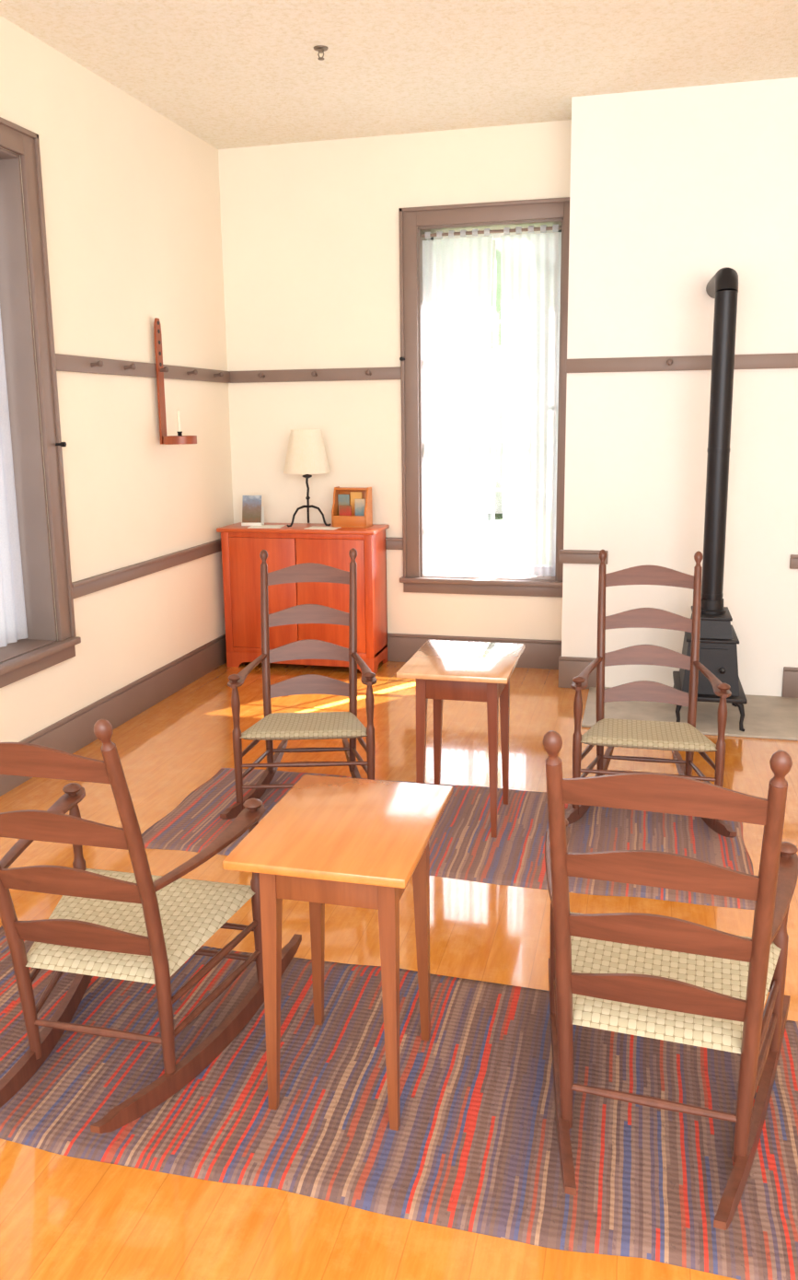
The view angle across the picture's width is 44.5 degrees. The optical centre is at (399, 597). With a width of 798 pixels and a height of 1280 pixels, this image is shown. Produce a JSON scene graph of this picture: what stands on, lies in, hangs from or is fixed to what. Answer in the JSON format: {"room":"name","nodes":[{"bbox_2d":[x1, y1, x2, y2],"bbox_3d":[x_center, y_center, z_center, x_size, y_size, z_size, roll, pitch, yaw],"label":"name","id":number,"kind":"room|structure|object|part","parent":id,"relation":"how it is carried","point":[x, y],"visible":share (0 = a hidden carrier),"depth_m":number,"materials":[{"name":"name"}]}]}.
{"room":"living room","nodes":[
{"label":"living room","id":0,"kind":"room"},
{"bbox_2d":[0,15,233,742],"bbox_3d":[-2.144,-0.593,3.130,0.340,3.271,7.747,2,11,14],"label":"wall","id":1,"kind":"structure","parent":0,"point":[132,195],"depth_m":5.16,"materials":[{"name":"beige paint"}]},
{"bbox_2d":[0,116,81,687],"bbox_3d":[-1.847,-0.791,4.059,0.378,2.373,1.050,2,11,14],"label":"window","id":2,"kind":"structure","parent":1,"relation":"in","point":[16,302],"depth_m":4.44,"materials":[{"name":"brown wood"}]},
{"bbox_3d":[-1.841,0.324,4.269,0.362,0.104,1.050,2,11,14],"label":"sill","id":3,"kind":"part","parent":2,"relation":"part of","materials":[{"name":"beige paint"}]},
{"bbox_3d":[-1.875,-1.810,3.887,0.020,0.020,0.792,2,11,14],"label":"curtain rod","id":4,"kind":"object","parent":2,"relation":"attached to","visible":0},
{"bbox_2d":[0,309,27,647],"bbox_3d":[-1.864,-0.787,4.073,0.032,2.122,0.770,2,11,14],"label":"curtain","id":5,"kind":"object","parent":4,"relation":"hanging from","point":[13,620],"visible":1,"depth_m":4.45,"materials":[{"name":"white fabric"}]},
{"bbox_2d":[0,633,226,796],"bbox_3d":[-1.992,0.960,3.207,0.020,0.187,7.407,2,11,14],"label":"baseboard","id":6,"kind":"structure","parent":1,"relation":"attached to","point":[75,731],"depth_m":5.25,"materials":[{"name":"brown paint"}]},
{"bbox_2d":[55,353,230,383],"bbox_3d":[-1.330,-1.269,5.449,0.085,0.076,2.007,2,11,14],"label":"trim","id":7,"kind":"structure","parent":1,"relation":"attached to","point":[69,363],"depth_m":5.16,"materials":[{"name":"brown wood"}]},
{"bbox_2d":[71,538,221,598],"bbox_3d":[-1.341,-0.209,5.653,0.036,0.078,2.007,2,11,14],"label":"trim","id":8,"kind":"structure","parent":1,"relation":"attached to","point":[105,580],"depth_m":5.34,"materials":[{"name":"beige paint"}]},
{"bbox_2d":[153,317,197,444],"bbox_3d":[-1.246,-1.207,5.447,0.204,0.690,0.162,2,11,14],"label":"candle sconce","id":9,"kind":"object","parent":1,"relation":"hanging from","point":[180,439],"visible":1,"depth_m":5.45,"materials":[{"name":"brown wood"}]},
{"bbox_2d":[176,410,181,431],"bbox_3d":[-1.238,-1.000,5.484,0.019,0.128,0.019,2,11,14],"label":"candle","id":10,"kind":"object","parent":9,"relation":"on","point":[179,412],"visible":1,"depth_m":5.48,"materials":[{"name":"white wax"}]},
{"bbox_2d":[162,435,197,444],"bbox_3d":[-1.236,-0.890,5.504,0.192,0.045,0.162,2,11,14],"label":"tray","id":11,"kind":"object","parent":9,"relation":"on","point":[167,439],"depth_m":5.44,"materials":[{"name":"brown wood"}]},
{"bbox_2d":[218,119,571,640],"bbox_3d":[1.526,-1.167,5.976,5.380,3.271,0.340,2,11,14],"label":"wall","id":12,"kind":"structure","parent":0,"point":[310,230],"depth_m":6.19,"materials":[{"name":"beige paint"}]},
{"bbox_2d":[229,366,400,383],"bbox_3d":[-0.555,-1.424,6.232,1.158,0.076,0.085,2,11,14],"label":"trim","id":13,"kind":"structure","parent":12,"relation":"attached to","point":[361,373],"depth_m":6.24,"materials":[{"name":"brown wood"}]},
{"bbox_2d":[385,536,402,549],"bbox_3d":[-0.530,-0.367,6.451,1.144,0.078,0.036,2,11,14],"label":"trim","id":14,"kind":"structure","parent":12,"relation":"attached to","point":[392,543],"depth_m":6.32,"materials":[{"name":"beige paint"}]},
{"bbox_2d":[382,633,561,669],"bbox_3d":[-0.013,0.330,6.460,2.220,0.187,0.020,2,11,14],"label":"baseboard","id":15,"kind":"structure","parent":12,"relation":"attached to","point":[537,654],"depth_m":6.28,"materials":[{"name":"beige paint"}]},
{"bbox_2d":[398,197,570,597],"bbox_3d":[0.550,-1.209,6.153,1.075,2.373,0.379,2,11,14],"label":"window","id":16,"kind":"structure","parent":12,"relation":"in","point":[414,222],"depth_m":6.07,"materials":[{"name":"brown paint"}]},
{"bbox_3d":[0.565,-0.096,6.369,1.075,0.104,0.362,2,11,14],"label":"sill","id":17,"kind":"part","parent":16,"relation":"part of","materials":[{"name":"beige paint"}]},
{"bbox_2d":[421,226,561,237],"bbox_3d":[0.555,-2.213,5.898,0.857,0.020,0.020,2,11,14],"label":"curtain rod","id":18,"kind":"object","parent":16,"relation":"attached to","point":[547,227],"visible":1,"depth_m":5.89,"materials":[{"name":"beige paint"}]},
{"bbox_2d":[422,228,493,574],"bbox_3d":[0.369,-1.198,6.137,0.440,2.122,0.032,2,11,14],"label":"curtain","id":19,"kind":"object","parent":18,"relation":"hanging from","point":[458,273],"visible":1,"depth_m":6.13,"materials":[{"name":"white fabric"}]},
{"bbox_2d":[500,223,561,576],"bbox_3d":[0.804,-1.184,6.030,0.365,2.122,0.032,2,11,14],"label":"curtain","id":20,"kind":"object","parent":18,"relation":"hanging from","point":[530,263],"visible":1,"depth_m":6.02,"materials":[{"name":"white fabric"}]},
{"bbox_3d":[0.608,-1.217,6.249,0.857,2.151,0.035,2,11,14],"label":"sash","id":21,"kind":"part","parent":16,"relation":"part of","materials":[{"name":"white paint"}]},
{"bbox_2d":[0,661,797,1279],"bbox_3d":[0.651,1.168,2.755,6.060,0.120,7.747,2,11,14],"label":"floor","id":22,"kind":"structure","parent":0,"point":[63,1217],"depth_m":3.09,"materials":[{"name":"orange wood"}]},
{"bbox_2d":[216,522,389,673],"bbox_3d":[-0.610,-0.008,6.336,1.044,0.912,0.378,2,11,14],"label":"base cabinet","id":23,"kind":"object","parent":22,"relation":"on","point":[242,546],"visible":0.77,"depth_m":6.18,"materials":[{"name":"red wood"}]},
{"bbox_2d":[241,506,264,525],"bbox_3d":[-0.953,-0.530,6.340,0.132,0.120,0.080,1,11,7],"label":"card stand","id":24,"kind":"object","parent":23,"relation":"on","point":[262,509],"visible":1,"depth_m":6.32,"materials":[{"name":"white paper"}]},
{"bbox_2d":[242,495,261,523],"bbox_3d":[-0.956,-0.569,6.327,0.125,0.187,0.045,1,11,7],"label":"postcard","id":25,"kind":"object","parent":24,"relation":"in","point":[251,505],"visible":1,"depth_m":6.33},
{"bbox_3d":[-0.865,-0.027,6.240,0.445,0.716,0.019,2,11,14],"label":"door","id":26,"kind":"part","parent":23,"relation":"part of","materials":[{"name":"red wood"}]},
{"bbox_2d":[247,524,285,528],"bbox_3d":[-0.852,-0.456,6.255,0.210,0.003,0.150,0,11,5],"label":"paper sheet","id":27,"kind":"object","parent":23,"relation":"on","point":[261,526],"visible":1,"depth_m":6.22,"materials":[{"name":"white paper"}]},
{"bbox_2d":[283,429,330,527],"bbox_3d":[-0.581,-0.764,6.224,0.308,0.610,0.301,2,11,14],"label":"table lamp","id":28,"kind":"object","parent":23,"relation":"on","point":[307,455],"visible":1,"depth_m":6.10,"materials":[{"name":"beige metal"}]},
{"bbox_3d":[-0.588,-0.930,6.192,0.298,0.273,0.298,2,11,14],"label":"lamp shade","id":29,"kind":"part","parent":28,"relation":"part of","materials":[{"name":"fabric"}]},
{"bbox_3d":[-0.586,-0.717,6.232,0.060,0.282,0.058,2,11,14],"label":"lamp stem","id":30,"kind":"part","parent":28,"relation":"part of","materials":[{"name":"black metal"}]},
{"bbox_2d":[305,526,339,529],"bbox_3d":[-0.479,-0.438,6.137,0.200,0.003,0.130,3,11,19],"label":"paper sheet","id":31,"kind":"object","parent":23,"relation":"on","point":[309,528],"visible":1,"depth_m":6.12,"materials":[{"name":"white paper"}]},
{"bbox_3d":[-0.428,-0.012,6.132,0.445,0.716,0.019,2,11,14],"label":"door","id":32,"kind":"part","parent":23,"relation":"part of","materials":[{"name":"red wood"}]},
{"bbox_2d":[331,486,372,528],"bbox_3d":[-0.299,-0.574,6.181,0.230,0.250,0.130,3,11,17],"label":"box","id":33,"kind":"object","parent":23,"relation":"on","point":[342,521],"visible":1,"depth_m":6.16,"materials":[{"name":"brown wood"}]},
{"bbox_2d":[337,494,349,515],"bbox_3d":[-0.350,-0.565,6.226,0.075,0.190,0.010,3,11,17],"label":"brochure","id":34,"kind":"object","parent":33,"relation":"in","point":[343,499],"visible":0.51,"depth_m":6.21,"materials":[{"name":"paper"}]},
{"bbox_2d":[338,505,351,515],"bbox_3d":[-0.339,-0.522,6.175,0.080,0.125,0.010,3,11,17],"label":"brochure","id":35,"kind":"object","parent":33,"relation":"in","point":[344,510],"visible":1,"depth_m":6.17,"materials":[{"name":"red paper"}]},
{"bbox_2d":[350,491,362,515],"bbox_3d":[-0.270,-0.570,6.208,0.078,0.205,0.010,3,11,17],"label":"brochure","id":36,"kind":"object","parent":33,"relation":"in","point":[354,494],"visible":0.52,"depth_m":6.20,"materials":[{"name":"orange paper"}]},
{"bbox_2d":[354,499,365,516],"bbox_3d":[-0.245,-0.543,6.174,0.070,0.165,0.010,3,11,17],"label":"brochure","id":37,"kind":"object","parent":33,"relation":"in","point":[360,504],"visible":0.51,"depth_m":6.17,"materials":[{"name":"blue paper"}]},
{"bbox_2d":[0,925,797,1279],"bbox_3d":[-0.202,1.165,2.471,2.432,0.010,0.889,2,11,14],"label":"rag rug","id":38,"kind":"object","parent":22,"relation":"on","point":[474,1148],"visible":0.75,"depth_m":2.26,"materials":[{"name":"multicoloured fabric"}]},
{"bbox_2d":[0,719,302,1133],"bbox_3d":[-0.692,0.658,2.420,0.628,1.017,0.830,2,13,13],"label":"rocking chair","id":39,"kind":"object","parent":38,"relation":"on","point":[140,925],"visible":0.94,"depth_m":2.31,"materials":[{"name":"brown wood"}]},
{"bbox_3d":[-0.936,0.709,2.233,0.037,0.902,0.231,3,11,17],"label":"post","id":40,"kind":"part","parent":39,"relation":"part of","materials":[{"name":"brown wood"}]},
{"bbox_3d":[-0.921,0.588,2.492,0.063,0.029,0.488,1,11,7],"label":"arm","id":41,"kind":"part","parent":39,"relation":"part of","materials":[{"name":"brown wood"}]},
{"bbox_3d":[-0.899,0.526,2.679,0.050,0.033,0.049,2,13,13],"label":"arm knob","id":42,"kind":"part","parent":39,"relation":"part of","materials":[{"name":"brown wood"}]},
{"bbox_3d":[-0.893,0.805,2.739,0.035,0.513,0.035,2,13,13],"label":"post","id":43,"kind":"part","parent":39,"relation":"part of","materials":[{"name":"brown wood"}]},
{"bbox_3d":[-0.562,0.721,2.144,0.037,0.902,0.231,1,11,9],"label":"post","id":44,"kind":"part","parent":39,"relation":"part of","materials":[{"name":"brown wood"}]},
{"bbox_3d":[-0.681,0.833,2.489,0.544,0.067,0.412,2,13,13],"label":"seat","id":45,"kind":"part","parent":39,"relation":"part of","materials":[{"name":"beige wicker"}]},
{"bbox_3d":[-0.452,0.603,2.380,0.063,0.029,0.488,3,11,20],"label":"arm","id":46,"kind":"part","parent":39,"relation":"part of","materials":[{"name":"brown wood"}]},
{"bbox_3d":[-0.383,0.543,2.556,0.050,0.033,0.049,2,13,13],"label":"arm knob","id":47,"kind":"part","parent":39,"relation":"part of","materials":[{"name":"brown wood"}]},
{"bbox_3d":[-0.378,0.822,2.616,0.035,0.513,0.035,2,13,13],"label":"post","id":48,"kind":"part","parent":39,"relation":"part of","materials":[{"name":"brown wood"}]},
{"bbox_2d":[222,774,453,1130],"bbox_3d":[-0.115,0.846,2.350,0.404,0.660,0.528,2,11,14],"label":"side table","id":49,"kind":"object","parent":38,"relation":"on","point":[330,840],"visible":1,"depth_m":2.21,"materials":[{"name":"brown wood"}]},
{"bbox_3d":[-0.286,0.880,2.236,0.038,0.638,0.038,2,11,14],"label":"leg","id":50,"kind":"part","parent":49,"relation":"part of","materials":[{"name":"brown wood"}]},
{"bbox_3d":[-0.210,0.824,2.533,0.038,0.638,0.038,2,11,14],"label":"leg","id":51,"kind":"part","parent":49,"relation":"part of","materials":[{"name":"brown wood"}]},
{"bbox_3d":[-0.020,0.889,2.170,0.038,0.638,0.038,2,11,14],"label":"leg","id":52,"kind":"part","parent":49,"relation":"part of","materials":[{"name":"brown wood"}]},
{"bbox_3d":[0.056,0.833,2.468,0.038,0.638,0.038,2,11,14],"label":"leg","id":53,"kind":"part","parent":49,"relation":"part of","materials":[{"name":"brown wood"}]},
{"bbox_2d":[542,730,797,1230],"bbox_3d":[0.584,0.692,2.157,0.628,1.017,0.830,3,11,18],"label":"rocking chair","id":54,"kind":"object","parent":38,"relation":"on","point":[649,975],"visible":1,"depth_m":1.96,"materials":[{"name":"brown wood"}]},
{"bbox_3d":[0.403,0.843,2.486,0.035,0.513,0.035,3,11,18],"label":"post","id":55,"kind":"part","parent":54,"relation":"part of","materials":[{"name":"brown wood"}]},
{"bbox_3d":[0.362,0.620,2.247,0.063,0.025,0.488,1,11,11],"label":"arm","id":56,"kind":"part","parent":54,"relation":"part of","materials":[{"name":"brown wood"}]},
{"bbox_3d":[0.328,0.732,1.985,0.046,0.907,0.203,3,11,18],"label":"post","id":57,"kind":"part","parent":54,"relation":"part of","materials":[{"name":"brown wood"}]},
{"bbox_3d":[0.595,0.868,2.220,0.544,0.067,0.412,3,11,18],"label":"seat","id":58,"kind":"part","parent":54,"relation":"part of","materials":[{"name":"beige wicker"}]},
{"bbox_3d":[0.693,0.749,1.870,0.037,0.907,0.204,2,11,13],"label":"post","id":59,"kind":"part","parent":54,"relation":"part of","materials":[{"name":"brown wood"}]},
{"bbox_3d":[0.907,0.867,2.325,0.035,0.513,0.035,3,11,18],"label":"post","id":60,"kind":"part","parent":54,"relation":"part of","materials":[{"name":"brown wood"}]},
{"bbox_3d":[0.822,0.641,2.101,0.063,0.025,0.488,4,12,24],"label":"arm","id":61,"kind":"part","parent":54,"relation":"part of","materials":[{"name":"brown wood"}]},
{"bbox_3d":[0.904,0.587,2.273,0.050,0.033,0.049,3,11,18],"label":"arm knob","id":62,"kind":"part","parent":54,"relation":"part of","materials":[{"name":"brown wood"}]},
{"bbox_2d":[141,767,756,909],"bbox_3d":[0.181,0.901,3.863,2.292,0.010,0.894,2,11,14],"label":"rag rug","id":63,"kind":"object","parent":22,"relation":"on","point":[462,845],"visible":0.47,"depth_m":3.75,"materials":[{"name":"multicoloured fabric"}]},
{"bbox_2d":[220,547,377,819],"bbox_3d":[-0.387,0.347,4.069,0.628,1.017,0.830,-1,11,-1],"label":"rocking chair","id":64,"kind":"object","parent":63,"relation":"on","point":[284,727],"visible":0.97,"depth_m":4.26,"materials":[{"name":"brown wood"}]},
{"bbox_3d":[-0.646,0.316,3.828,0.050,0.033,0.049,-1,11,-1],"label":"arm knob","id":65,"kind":"part","parent":64,"relation":"part of","materials":[{"name":"brown wood"}]},
{"bbox_3d":[-0.643,0.596,3.880,0.035,0.513,0.035,-1,11,-1],"label":"post","id":66,"kind":"part","parent":64,"relation":"part of","materials":[{"name":"brown wood"}]},
{"bbox_3d":[-0.627,0.301,4.025,0.063,0.025,0.488,0,11,5],"label":"arm","id":67,"kind":"part","parent":64,"relation":"part of","materials":[{"name":"brown wood"}]},
{"bbox_3d":[-0.586,0.311,4.307,0.037,0.907,0.204,-2,11,-6],"label":"post","id":68,"kind":"part","parent":64,"relation":"part of","materials":[{"name":"brown wood"}]},
{"bbox_3d":[-0.384,0.535,4.073,0.544,0.067,0.412,-1,11,-1],"label":"seat","id":69,"kind":"part","parent":64,"relation":"part of","materials":[{"name":"beige wicker"}]},
{"bbox_3d":[-0.200,0.305,4.316,0.037,0.907,0.204,0,11,3],"label":"post","id":70,"kind":"part","parent":64,"relation":"part of","materials":[{"name":"brown wood"}]},
{"bbox_3d":[-0.145,0.293,4.036,0.063,0.025,0.488,-2,11,-8],"label":"arm","id":71,"kind":"part","parent":64,"relation":"part of","materials":[{"name":"brown wood"}]},
{"bbox_3d":[-0.117,0.307,3.840,0.050,0.033,0.049,-1,11,-1],"label":"arm knob","id":72,"kind":"part","parent":64,"relation":"part of","materials":[{"name":"brown wood"}]},
{"bbox_3d":[-0.113,0.588,3.892,0.035,0.513,0.035,-1,11,-1],"label":"post","id":73,"kind":"part","parent":64,"relation":"part of","materials":[{"name":"brown wood"}]},
{"bbox_2d":[396,640,525,837],"bbox_3d":[0.259,0.558,3.873,0.412,0.660,0.550,2,11,14],"label":"side table","id":74,"kind":"object","parent":63,"relation":"on","point":[441,669],"visible":0.95,"depth_m":3.71,"materials":[{"name":"brown wood"}]},
{"bbox_3d":[0.089,0.592,3.759,0.038,0.638,0.038,2,11,14],"label":"leg","id":75,"kind":"part","parent":74,"relation":"part of","materials":[{"name":"brown wood"}]},
{"bbox_3d":[0.164,0.536,4.057,0.038,0.638,0.038,2,11,14],"label":"leg","id":76,"kind":"part","parent":74,"relation":"part of","materials":[{"name":"brown wood"}]},
{"bbox_3d":[0.355,0.601,3.694,0.038,0.638,0.038,2,11,14],"label":"leg","id":77,"kind":"part","parent":74,"relation":"part of","materials":[{"name":"brown wood"}]},
{"bbox_3d":[0.430,0.545,3.991,0.038,0.638,0.038,2,11,14],"label":"leg","id":78,"kind":"part","parent":74,"relation":"part of","materials":[{"name":"brown wood"}]},
{"bbox_2d":[565,549,736,837],"bbox_3d":[0.998,0.361,3.906,0.628,1.017,0.830,2,11,13],"label":"rocking chair","id":79,"kind":"object","parent":63,"relation":"on","point":[675,737],"visible":0.91,"depth_m":4.08,"materials":[{"name":"brown wood"}]},
{"bbox_3d":[0.692,0.598,3.787,0.035,0.513,0.035,2,11,13],"label":"post","id":80,"kind":"part","parent":79,"relation":"part of","materials":[{"name":"brown wood"}]},
{"bbox_3d":[0.689,0.318,3.734,0.050,0.033,0.049,2,11,13],"label":"arm knob","id":81,"kind":"part","parent":79,"relation":"part of","materials":[{"name":"brown wood"}]},
{"bbox_3d":[0.756,0.303,3.921,0.063,0.025,0.488,3,11,19],"label":"arm","id":82,"kind":"part","parent":79,"relation":"part of","materials":[{"name":"brown wood"}]},
{"bbox_3d":[0.865,0.317,4.184,0.037,0.907,0.204,1,11,8],"label":"post","id":83,"kind":"part","parent":79,"relation":"part of","materials":[{"name":"brown wood"}]},
{"bbox_3d":[0.993,0.549,3.910,0.544,0.067,0.412,2,11,13],"label":"seat","id":84,"kind":"part","parent":79,"relation":"part of","materials":[{"name":"beige wicker"}]},
{"bbox_3d":[1.241,0.328,4.099,0.037,0.907,0.204,3,11,17],"label":"post","id":85,"kind":"part","parent":79,"relation":"part of","materials":[{"name":"brown wood"}]},
{"bbox_3d":[1.226,0.318,3.814,0.063,0.025,0.488,0,11,6],"label":"arm","id":86,"kind":"part","parent":79,"relation":"part of","materials":[{"name":"brown wood"}]},
{"bbox_3d":[1.209,0.613,3.670,0.035,0.513,0.035,2,11,13],"label":"post","id":87,"kind":"part","parent":79,"relation":"part of","materials":[{"name":"brown wood"}]},
{"bbox_3d":[1.206,0.333,3.618,0.050,0.033,0.049,2,11,13],"label":"arm knob","id":88,"kind":"part","parent":79,"relation":"part of","materials":[{"name":"brown wood"}]},
{"bbox_2d":[581,686,797,740],"bbox_3d":[1.754,0.623,5.248,1.470,0.014,0.751,2,11,14],"label":"hearth slab","id":89,"kind":"object","parent":22,"relation":"on","point":[774,717],"visible":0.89,"depth_m":5.21,"materials":[{"name":"stone"}]},
{"bbox_2d":[673,598,747,731],"bbox_3d":[1.630,0.321,5.117,0.345,0.630,0.510,2,11,14],"label":"wood stove","id":90,"kind":"object","parent":89,"relation":"on","point":[718,637],"visible":0.8,"depth_m":4.95,"materials":[{"name":"metal"}]},
{"bbox_3d":[1.445,0.580,4.990,0.067,0.172,0.036,0,11,6],"label":"leg","id":91,"kind":"part","parent":90,"relation":"part of","materials":[{"name":"metal"}]},
{"bbox_3d":[1.632,0.469,5.145,0.344,0.024,0.510,2,11,14],"label":"plate","id":92,"kind":"part","parent":90,"relation":"part of","materials":[{"name":"metal"}]},
{"bbox_3d":[1.585,0.357,4.942,0.170,0.195,0.035,2,11,14],"label":"stove door","id":93,"kind":"part","parent":90,"relation":"part of","materials":[{"name":"metal"}]},
{"bbox_2d":[701,267,738,600],"bbox_3d":[1.664,-0.848,5.126,0.113,1.668,0.497,1,11,12],"label":"pipe","id":94,"kind":"object","parent":90,"relation":"on","point":[723,286],"visible":0.99,"depth_m":4.90,"materials":[{"name":"black metal"}]},
{"bbox_3d":[1.626,0.366,4.900,0.028,0.028,0.042,2,11,14],"label":"door knob","id":95,"kind":"part","parent":90,"relation":"part of","materials":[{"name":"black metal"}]},
{"bbox_3d":[1.717,0.589,4.923,0.067,0.172,0.036,4,11,22],"label":"leg","id":96,"kind":"part","parent":90,"relation":"part of","materials":[{"name":"metal"}]},
{"bbox_2d":[0,0,797,149],"bbox_3d":[0.611,-2.166,2.135,6.060,0.120,7.747,2,11,14],"label":"ceiling","id":97,"kind":"structure","parent":0,"point":[232,74],"depth_m":4.57,"materials":[{"name":"beige paint"}]},
{"bbox_2d":[314,45,328,60],"bbox_3d":[-0.360,-2.507,4.493,0.068,0.049,0.068,2,11,14],"label":"sprinkler","id":98,"kind":"object","parent":97,"relation":"attached to","point":[320,49],"visible":1,"depth_m":4.48,"materials":[{"name":"metal"}]},
{"bbox_2d":[561,77,797,696],"bbox_3d":[1.721,-1.089,5.545,1.490,3.271,0.416,2,11,14],"label":"wall","id":99,"kind":"structure","parent":0,"point":[671,189],"depth_m":5.33,"materials":[{"name":"white paint"}]},
{"bbox_2d":[558,656,596,688],"bbox_3d":[1.067,0.445,5.772,0.237,0.187,0.020,2,11,14],"label":"baseboard","id":100,"kind":"structure","parent":99,"relation":"attached to","point":[570,668],"depth_m":5.77,"materials":[{"name":"beige paint"}]},
{"bbox_2d":[559,549,608,564],"bbox_3d":[1.067,-0.235,5.635,0.275,0.078,0.036,2,11,14],"label":"trim","id":101,"kind":"structure","parent":99,"relation":"attached to","point":[566,556],"depth_m":5.63,"materials":[{"name":"beige paint"}]},
{"bbox_2d":[566,352,797,372],"bbox_3d":[1.655,-1.270,5.265,1.494,0.076,0.085,2,11,14],"label":"trim","id":102,"kind":"structure","parent":99,"relation":"attached to","point":[762,360],"depth_m":5.32,"materials":[{"name":"brown paint"}]},
{"bbox_2d":[781,666,797,698],"bbox_3d":[2.288,0.487,5.471,0.250,0.187,0.020,2,11,14],"label":"baseboard","id":103,"kind":"structure","parent":99,"relation":"attached to","point":[790,680],"depth_m":5.48,"materials":[{"name":"beige paint"}]},
{"bbox_2d":[790,554,797,569],"bbox_3d":[2.278,-0.194,5.336,0.250,0.078,0.036,2,11,14],"label":"trim","id":104,"kind":"structure","parent":99,"relation":"attached to","point":[794,562],"depth_m":5.36,"materials":[{"name":"beige paint"}]},
{"label":"outside","id":105,"kind":"structure","parent":0,"visible":0},
{"bbox_2d":[487,513,503,564],"bbox_3d":[9.296,-4.709,37.000,80.000,0.100,63.253,2,11,14],"label":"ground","id":106,"kind":"structure","parent":105,"point":[498,517],"depth_m":17.44,"materials":[{"name":"white"}]},
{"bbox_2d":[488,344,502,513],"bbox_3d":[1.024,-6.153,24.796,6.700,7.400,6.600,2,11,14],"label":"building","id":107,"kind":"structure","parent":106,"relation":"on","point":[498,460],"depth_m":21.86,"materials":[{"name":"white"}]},
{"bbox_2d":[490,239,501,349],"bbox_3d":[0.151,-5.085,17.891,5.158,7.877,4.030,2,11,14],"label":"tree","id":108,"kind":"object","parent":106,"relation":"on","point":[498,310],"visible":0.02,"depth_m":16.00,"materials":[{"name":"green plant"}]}
]}

